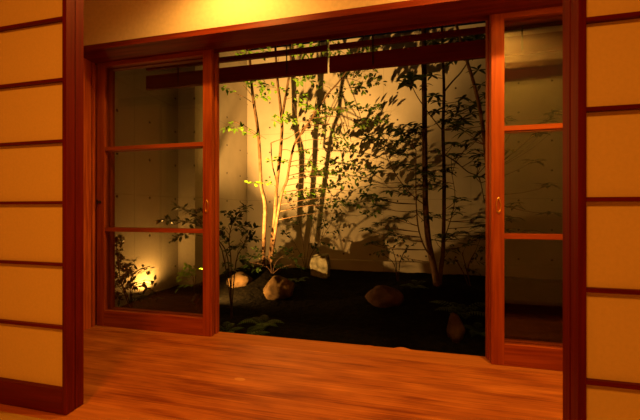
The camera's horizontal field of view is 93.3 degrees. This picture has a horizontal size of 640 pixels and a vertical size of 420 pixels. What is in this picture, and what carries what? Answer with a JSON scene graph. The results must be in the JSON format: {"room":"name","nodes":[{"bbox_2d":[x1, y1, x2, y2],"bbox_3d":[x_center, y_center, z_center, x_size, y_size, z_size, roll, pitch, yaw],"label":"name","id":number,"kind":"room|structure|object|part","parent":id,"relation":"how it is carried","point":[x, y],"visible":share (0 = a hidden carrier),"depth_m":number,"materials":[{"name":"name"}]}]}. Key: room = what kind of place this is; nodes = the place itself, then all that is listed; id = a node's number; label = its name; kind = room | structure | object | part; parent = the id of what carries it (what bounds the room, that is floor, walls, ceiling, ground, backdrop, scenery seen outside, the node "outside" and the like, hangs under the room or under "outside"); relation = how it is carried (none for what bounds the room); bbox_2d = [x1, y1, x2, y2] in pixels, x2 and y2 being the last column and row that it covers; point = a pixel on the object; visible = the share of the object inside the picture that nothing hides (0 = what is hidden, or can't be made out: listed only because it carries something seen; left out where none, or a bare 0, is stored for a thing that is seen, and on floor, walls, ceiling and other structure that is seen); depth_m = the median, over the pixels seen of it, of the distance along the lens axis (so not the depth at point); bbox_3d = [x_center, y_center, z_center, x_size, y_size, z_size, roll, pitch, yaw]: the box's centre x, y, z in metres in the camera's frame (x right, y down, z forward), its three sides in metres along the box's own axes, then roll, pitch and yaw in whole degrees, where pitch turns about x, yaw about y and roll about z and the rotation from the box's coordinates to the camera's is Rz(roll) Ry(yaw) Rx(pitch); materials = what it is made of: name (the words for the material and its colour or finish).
{"room":"traditional dwelling","nodes":[
{"label":"traditional dwelling","id":0,"kind":"room"},
{"bbox_2d":[0,411,45,419],"bbox_3d":[-0.507,0.882,-0.932,5.800,0.060,3.965,0,0,12],"label":"floor","id":1,"kind":"structure","parent":0,"point":[3,415],"depth_m":1.24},
{"bbox_2d":[0,403,181,419],"bbox_3d":[-0.077,0.884,1.065,5.800,0.062,0.116,0,0,12],"label":"trim","id":2,"kind":"structure","parent":1,"relation":"on","point":[85,411],"depth_m":1.26,"materials":[{"name":"brown wood"}]},
{"bbox_2d":[0,0,74,414],"bbox_3d":[-1.515,-0.131,1.367,0.962,1.964,0.036,0,0,12],"label":"screen","id":3,"kind":"object","parent":2,"relation":"on","point":[37,37],"visible":1,"depth_m":1.31,"materials":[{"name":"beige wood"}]},
{"bbox_3d":[-1.515,0.800,1.367,0.920,0.101,0.036,0,0,12],"label":"rail","id":4,"kind":"part","parent":3,"relation":"part of","materials":[{"name":"red wood"}]},
{"bbox_2d":[75,0,83,408],"bbox_3d":[-1.508,-0.131,1.407,0.960,1.964,0.036,0,0,12],"label":"screen","id":5,"kind":"object","parent":2,"relation":"on","point":[79,4],"visible":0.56,"depth_m":1.30,"materials":[{"name":"red wood"}]},
{"bbox_2d":[563,0,570,419],"bbox_3d":[1.219,-0.131,0.820,0.961,1.964,0.036,0,0,12],"label":"screen","id":6,"kind":"object","parent":2,"relation":"on","point":[566,3],"visible":0.04,"depth_m":0.92,"materials":[{"name":"red wood"}]},
{"bbox_2d":[571,0,639,419],"bbox_3d":[1.211,-0.131,0.781,0.960,1.964,0.036,0,0,12],"label":"screen","id":7,"kind":"object","parent":2,"relation":"on","point":[605,34],"visible":1,"depth_m":0.86,"materials":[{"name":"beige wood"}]},
{"bbox_2d":[115,68,177,306],"bbox_3d":[-2.964,-1.100,4.096,0.200,5.600,2.860,0,0,12],"label":"wall","id":8,"kind":"structure","parent":0,"point":[146,182],"depth_m":4.72,"materials":[{"name":"concrete"}]},
{"bbox_2d":[178,65,201,284],"bbox_3d":[-2.476,-1.100,5.556,0.540,5.600,0.200,0,0,12],"label":"wall","id":9,"kind":"structure","parent":0,"point":[189,98],"depth_m":5.44,"materials":[{"name":"concrete"}]},
{"bbox_2d":[202,50,246,280],"bbox_3d":[-2.090,-1.100,6.541,0.200,5.600,1.890,0,0,12],"label":"wall","id":10,"kind":"structure","parent":0,"point":[232,106],"depth_m":6.73,"materials":[{"name":"concrete"}]},
{"bbox_2d":[84,0,406,45],"bbox_3d":[0.090,-1.371,1.842,5.800,0.497,0.240,0,0,12],"label":"wall","id":11,"kind":"structure","parent":0,"point":[105,21],"depth_m":1.93,"materials":[{"name":"beige paint"}]},
{"bbox_2d":[96,49,218,336],"bbox_3d":[-1.190,-0.120,2.181,0.954,1.969,0.116,0,0,12],"label":"door","id":12,"kind":"structure","parent":11,"relation":"in","point":[160,322],"depth_m":2.16,"materials":[{"name":"brown wood"}]},
{"bbox_3d":[-1.196,-1.081,2.169,0.816,0.047,0.038,0,0,12],"label":"rail","id":13,"kind":"part","parent":12,"relation":"part of","materials":[{"name":"brown wood"}]},
{"bbox_3d":[-1.196,0.805,2.169,0.816,0.117,0.038,0,0,12],"label":"rail","id":14,"kind":"part","parent":12,"relation":"part of","materials":[{"name":"brown wood"}]},
{"bbox_3d":[-1.180,-1.081,2.219,0.818,0.047,0.038,0,0,12],"label":"rail","id":15,"kind":"part","parent":12,"relation":"part of","materials":[{"name":"brown wood"}]},
{"bbox_3d":[-1.180,0.805,2.219,0.818,0.117,0.038,0,0,12],"label":"rail","id":16,"kind":"part","parent":12,"relation":"part of","materials":[{"name":"brown wood"}]},
{"bbox_2d":[84,0,562,64],"bbox_3d":[0.108,-1.103,1.832,3.838,0.036,0.261,0,0,12],"label":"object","id":17,"kind":"structure","parent":11,"relation":"attached to","point":[409,14],"depth_m":1.81,"materials":[{"name":"brown wood"}]},
{"bbox_2d":[485,6,562,370],"bbox_3d":[1.433,-0.120,1.628,0.964,1.969,0.094,0,0,12],"label":"door","id":18,"kind":"structure","parent":11,"relation":"in","point":[546,357],"depth_m":1.68,"materials":[{"name":"brown wood"}]},
{"bbox_3d":[0.992,-0.022,1.679,0.028,0.095,0.007,0,0,12],"label":"door pull","id":19,"kind":"part","parent":18,"relation":"part of","materials":[{"name":"gold metal"}]},
{"bbox_3d":[1.430,-1.081,1.604,0.828,0.047,0.038,0,0,12],"label":"rail","id":20,"kind":"part","parent":18,"relation":"part of","materials":[{"name":"brown wood"}]},
{"bbox_3d":[1.430,0.805,1.604,0.828,0.117,0.038,0,0,12],"label":"rail","id":21,"kind":"part","parent":18,"relation":"part of","materials":[{"name":"brown wood"}]},
{"bbox_3d":[1.437,-1.081,1.656,0.828,0.047,0.038,0,0,12],"label":"rail","id":22,"kind":"part","parent":18,"relation":"part of","materials":[{"name":"brown wood"}]},
{"bbox_3d":[1.437,0.805,1.656,0.828,0.117,0.038,0,0,12],"label":"rail","id":23,"kind":"part","parent":18,"relation":"part of","materials":[{"name":"brown wood"}]},
{"bbox_2d":[84,328,562,419],"bbox_3d":[0.133,0.890,1.447,4.250,0.050,0.715,0,0,12],"label":"floor","id":24,"kind":"structure","parent":0,"point":[166,376],"depth_m":1.49,"materials":[{"name":"brown wood"}]},
{"bbox_2d":[91,324,562,375],"bbox_3d":[0.120,0.888,1.889,3.838,0.073,0.140,0,0,12],"label":"sill","id":25,"kind":"structure","parent":24,"relation":"on","point":[401,353],"depth_m":1.87,"materials":[{"name":"brown wood"}]},
{"bbox_2d":[121,265,562,356],"bbox_3d":[1.139,1.214,4.342,8.200,0.343,5.050,0,0,12],"label":"ground","id":26,"kind":"structure","parent":0,"point":[336,309],"depth_m":4.03,"materials":[{"name":"soil"}]},
{"bbox_2d":[115,234,163,307],"bbox_3d":[-2.362,0.839,3.801,0.904,1.096,0.371,0,0,12],"label":"shrub","id":27,"kind":"object","parent":26,"relation":"on","point":[127,272],"visible":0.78,"depth_m":3.80,"materials":[{"name":"green plant"}]},
{"bbox_3d":[-2.476,1.076,3.809,0.349,0.619,0.019,0,0,9],"label":"stem","id":28,"kind":"part","parent":27,"relation":"part of","materials":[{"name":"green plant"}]},
{"bbox_3d":[-2.443,0.876,3.777,0.250,0.994,0.064,0,0,12],"label":"stem","id":29,"kind":"part","parent":27,"relation":"part of","materials":[{"name":"green plant"}]},
{"bbox_3d":[-2.214,1.145,3.756,0.304,0.483,0.024,0,0,12],"label":"stem","id":30,"kind":"part","parent":27,"relation":"part of","materials":[{"name":"green plant"}]},
{"bbox_2d":[174,263,200,297],"bbox_3d":[-1.980,1.082,4.543,0.509,0.610,0.262,0,0,37],"label":"sapling","id":31,"kind":"object","parent":26,"relation":"on","point":[185,264],"visible":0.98,"depth_m":4.50,"materials":[{"name":"green plant"}]},
{"bbox_2d":[155,202,262,318],"bbox_3d":[-1.461,0.656,3.837,1.431,1.502,0.565,0,0,12],"label":"shrub","id":32,"kind":"object","parent":26,"relation":"on","point":[232,218],"visible":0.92,"depth_m":3.76,"materials":[{"name":"green plant"}]},
{"bbox_3d":[-1.598,0.774,3.875,1.044,1.266,0.018,0,0,12],"label":"stem","id":33,"kind":"part","parent":32,"relation":"part of","materials":[{"name":"green plant"}]},
{"bbox_3d":[-1.423,0.676,3.741,0.688,1.422,0.107,0,0,3],"label":"stem","id":34,"kind":"part","parent":32,"relation":"part of","materials":[{"name":"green plant"}]},
{"bbox_3d":[-1.059,0.690,3.755,0.171,1.421,0.017,0,0,12],"label":"stem","id":35,"kind":"part","parent":32,"relation":"part of","materials":[{"name":"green plant"}]},
{"bbox_3d":[-1.012,0.824,3.833,0.242,1.133,0.108,0,0,-18],"label":"stem","id":36,"kind":"part","parent":32,"relation":"part of","materials":[{"name":"green plant"}]},
{"bbox_2d":[219,322,242,332],"bbox_3d":[-1.051,1.312,3.304,0.381,0.084,0.346,0,0,12],"label":"fern","id":37,"kind":"object","parent":26,"relation":"on","point":[223,324],"visible":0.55,"depth_m":3.33,"materials":[{"name":"green plant"}]},
{"bbox_2d":[227,271,252,287],"bbox_3d":[-1.348,1.211,5.096,0.419,0.327,0.405,0,0,12],"label":"rock","id":38,"kind":"object","parent":26,"relation":"on","point":[241,278],"visible":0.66,"depth_m":4.97,"materials":[{"name":"grey stone"}]},
{"bbox_2d":[247,330,269,335],"bbox_3d":[-0.780,1.323,2.953,0.585,0.122,0.549,0,0,-12],"label":"fern","id":39,"kind":"object","parent":26,"relation":"on","point":[262,331],"visible":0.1,"depth_m":3.13,"materials":[{"name":"green plant"}]},
{"bbox_2d":[239,315,282,331],"bbox_3d":[-0.694,1.314,3.490,0.446,0.121,0.510,0,0,37],"label":"fern","id":40,"kind":"object","parent":26,"relation":"on","point":[264,324],"visible":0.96,"depth_m":3.46,"materials":[{"name":"green plant"}]},
{"bbox_2d":[239,246,306,274],"bbox_3d":[-0.843,0.908,5.257,1.287,0.557,0.390,0,0,16],"label":"shrub","id":41,"kind":"object","parent":26,"relation":"on","point":[258,269],"visible":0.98,"depth_m":5.27,"materials":[{"name":"green plant"}]},
{"bbox_2d":[263,275,294,299],"bbox_3d":[-0.628,1.187,4.585,0.482,0.378,0.396,0,0,12],"label":"rock","id":42,"kind":"object","parent":26,"relation":"on","point":[278,287],"visible":0.98,"depth_m":4.44,"materials":[{"name":"stone"}]},
{"bbox_2d":[220,35,391,265],"bbox_3d":[-0.325,-1.551,5.936,3.303,5.431,1.422,0,0,-6],"label":"tree","id":43,"kind":"object","parent":26,"relation":"on","point":[276,212],"visible":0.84,"depth_m":5.75,"materials":[{"name":"green plant"}]},
{"bbox_2d":[280,183,344,270],"bbox_3d":[-0.164,0.395,6.637,1.472,1.966,0.368,0,0,12],"label":"shrub","id":44,"kind":"object","parent":26,"relation":"on","point":[315,195],"visible":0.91,"depth_m":6.59,"materials":[{"name":"green plant"}]},
{"bbox_3d":[-0.179,0.630,6.585,0.285,1.457,0.020,0,0,10],"label":"stem","id":45,"kind":"part","parent":44,"relation":"part of","materials":[{"name":"green plant"}]},
{"bbox_2d":[309,253,330,278],"bbox_3d":[0.005,1.087,5.829,0.365,0.502,0.292,0,0,12],"label":"upright stone","id":46,"kind":"object","parent":26,"relation":"on","point":[319,266],"visible":0.84,"depth_m":5.71,"materials":[{"name":"grey stone"}]},
{"bbox_2d":[365,285,403,307],"bbox_3d":[0.893,1.205,4.209,0.538,0.299,0.452,0,0,12],"label":"rock","id":47,"kind":"object","parent":26,"relation":"on","point":[380,296],"visible":0.95,"depth_m":4.05,"materials":[{"name":"stone"}]},
{"bbox_2d":[373,228,416,280],"bbox_3d":[1.345,0.808,5.442,0.760,1.046,0.353,0,0,12],"label":"shrub","id":48,"kind":"object","parent":26,"relation":"on","point":[395,240],"visible":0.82,"depth_m":5.43,"materials":[{"name":"green plant"}]},
{"bbox_2d":[245,256,562,278],"bbox_3d":[1.819,1.417,6.595,7.420,0.565,0.140,0,0,12],"label":"kerb","id":49,"kind":"object","parent":26,"relation":"on","point":[524,271],"visible":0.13,"depth_m":6.47,"materials":[{"name":"concrete"}]},
{"bbox_2d":[402,280,426,287],"bbox_3d":[1.400,1.096,4.371,0.382,0.092,0.420,0,0,43],"label":"fern","id":50,"kind":"object","parent":26,"relation":"on","point":[414,286],"visible":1,"depth_m":4.35,"materials":[{"name":"green plant"}]},
{"bbox_2d":[446,313,465,342],"bbox_3d":[1.399,1.239,3.123,0.162,0.334,0.172,0,0,-26],"label":"rock","id":51,"kind":"object","parent":26,"relation":"on","point":[455,329],"visible":0.98,"depth_m":3.07,"materials":[{"name":"stone"}]},
{"bbox_2d":[431,300,484,318],"bbox_3d":[1.757,1.220,3.694,0.762,0.141,0.591,0,0,12],"label":"fern","id":52,"kind":"object","parent":26,"relation":"on","point":[436,301],"visible":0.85,"depth_m":3.67,"materials":[{"name":"green plant"}]},
{"bbox_2d":[357,26,562,286],"bbox_3d":[2.110,-1.239,4.379,3.159,4.760,1.397,0,0,12],"label":"tree","id":53,"kind":"object","parent":26,"relation":"on","point":[437,275],"visible":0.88,"depth_m":4.35,"materials":[{"name":"green plant"}]},
{"bbox_2d":[444,226,484,285],"bbox_3d":[2.475,0.764,5.066,0.783,1.105,0.401,0,0,12],"label":"shrub","id":54,"kind":"object","parent":26,"relation":"on","point":[468,270],"visible":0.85,"depth_m":5.08,"materials":[{"name":"green plant"}]},
{"bbox_3d":[2.550,0.990,5.069,0.136,0.628,0.031,0,0,12],"label":"stem","id":55,"kind":"part","parent":54,"relation":"part of","materials":[{"name":"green plant"}]},
{"bbox_2d":[464,322,484,336],"bbox_3d":[1.728,1.325,3.288,0.454,0.088,0.413,0,0,-40],"label":"fern","id":56,"kind":"object","parent":26,"relation":"on","point":[466,326],"visible":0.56,"depth_m":3.30,"materials":[{"name":"green plant"}]},
{"bbox_2d":[454,24,521,160],"bbox_3d":[1.816,-0.539,3.385,0.723,3.200,0.397,0,0,-5],"label":"leaning tree","id":57,"kind":"object","parent":26,"relation":"on","point":[474,84],"visible":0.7,"depth_m":3.34,"materials":[{"name":"green plant"}]},
{"bbox_2d":[247,23,562,266],"bbox_3d":[1.855,-1.100,6.761,7.820,5.600,0.200,0,0,12],"label":"wall","id":58,"kind":"structure","parent":0,"point":[533,83],"depth_m":6.68,"materials":[{"name":"concrete"}]},
{"bbox_3d":[0.334,-1.650,2.265,8.100,0.060,0.670,0,0,12],"label":"roof","id":59,"kind":"structure","parent":0,"visible":0},
{"bbox_2d":[146,45,327,90],"bbox_3d":[-0.803,-1.385,2.728,1.771,0.469,0.035,0,0,12],"label":"board","id":60,"kind":"object","parent":59,"relation":"hanging from","point":[319,65],"visible":0.86,"depth_m":2.68,"materials":[{"name":"brown wood"}]},
{"bbox_3d":[-0.803,-1.359,2.730,1.771,0.042,0.028,0,0,12],"label":"rail","id":61,"kind":"part","parent":60,"relation":"part of","materials":[{"name":"brown wood"}]},
{"bbox_2d":[329,20,562,72],"bbox_3d":[0.960,-1.385,2.348,1.801,0.469,0.035,0,0,12],"label":"board","id":62,"kind":"object","parent":59,"relation":"hanging from","point":[522,44],"visible":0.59,"depth_m":2.35,"materials":[{"name":"brown wood"}]},
{"bbox_3d":[0.961,-1.359,2.350,1.801,0.042,0.028,0,0,12],"label":"rail","id":63,"kind":"part","parent":62,"relation":"part of","materials":[{"name":"brown wood"}]},
{"bbox_3d":[-2.256,-0.103,2.348,1.000,2.035,0.240,0,0,12],"label":"wall","id":64,"kind":"structure","parent":0,"visible":0},
{"bbox_2d":[84,58,96,329],"bbox_3d":[-1.717,-0.095,2.247,0.093,1.979,0.270,0,0,12],"label":"trim","id":65,"kind":"structure","parent":64,"relation":"attached to","point":[90,69],"depth_m":2.21,"materials":[{"name":"brown wood"}]}
]}

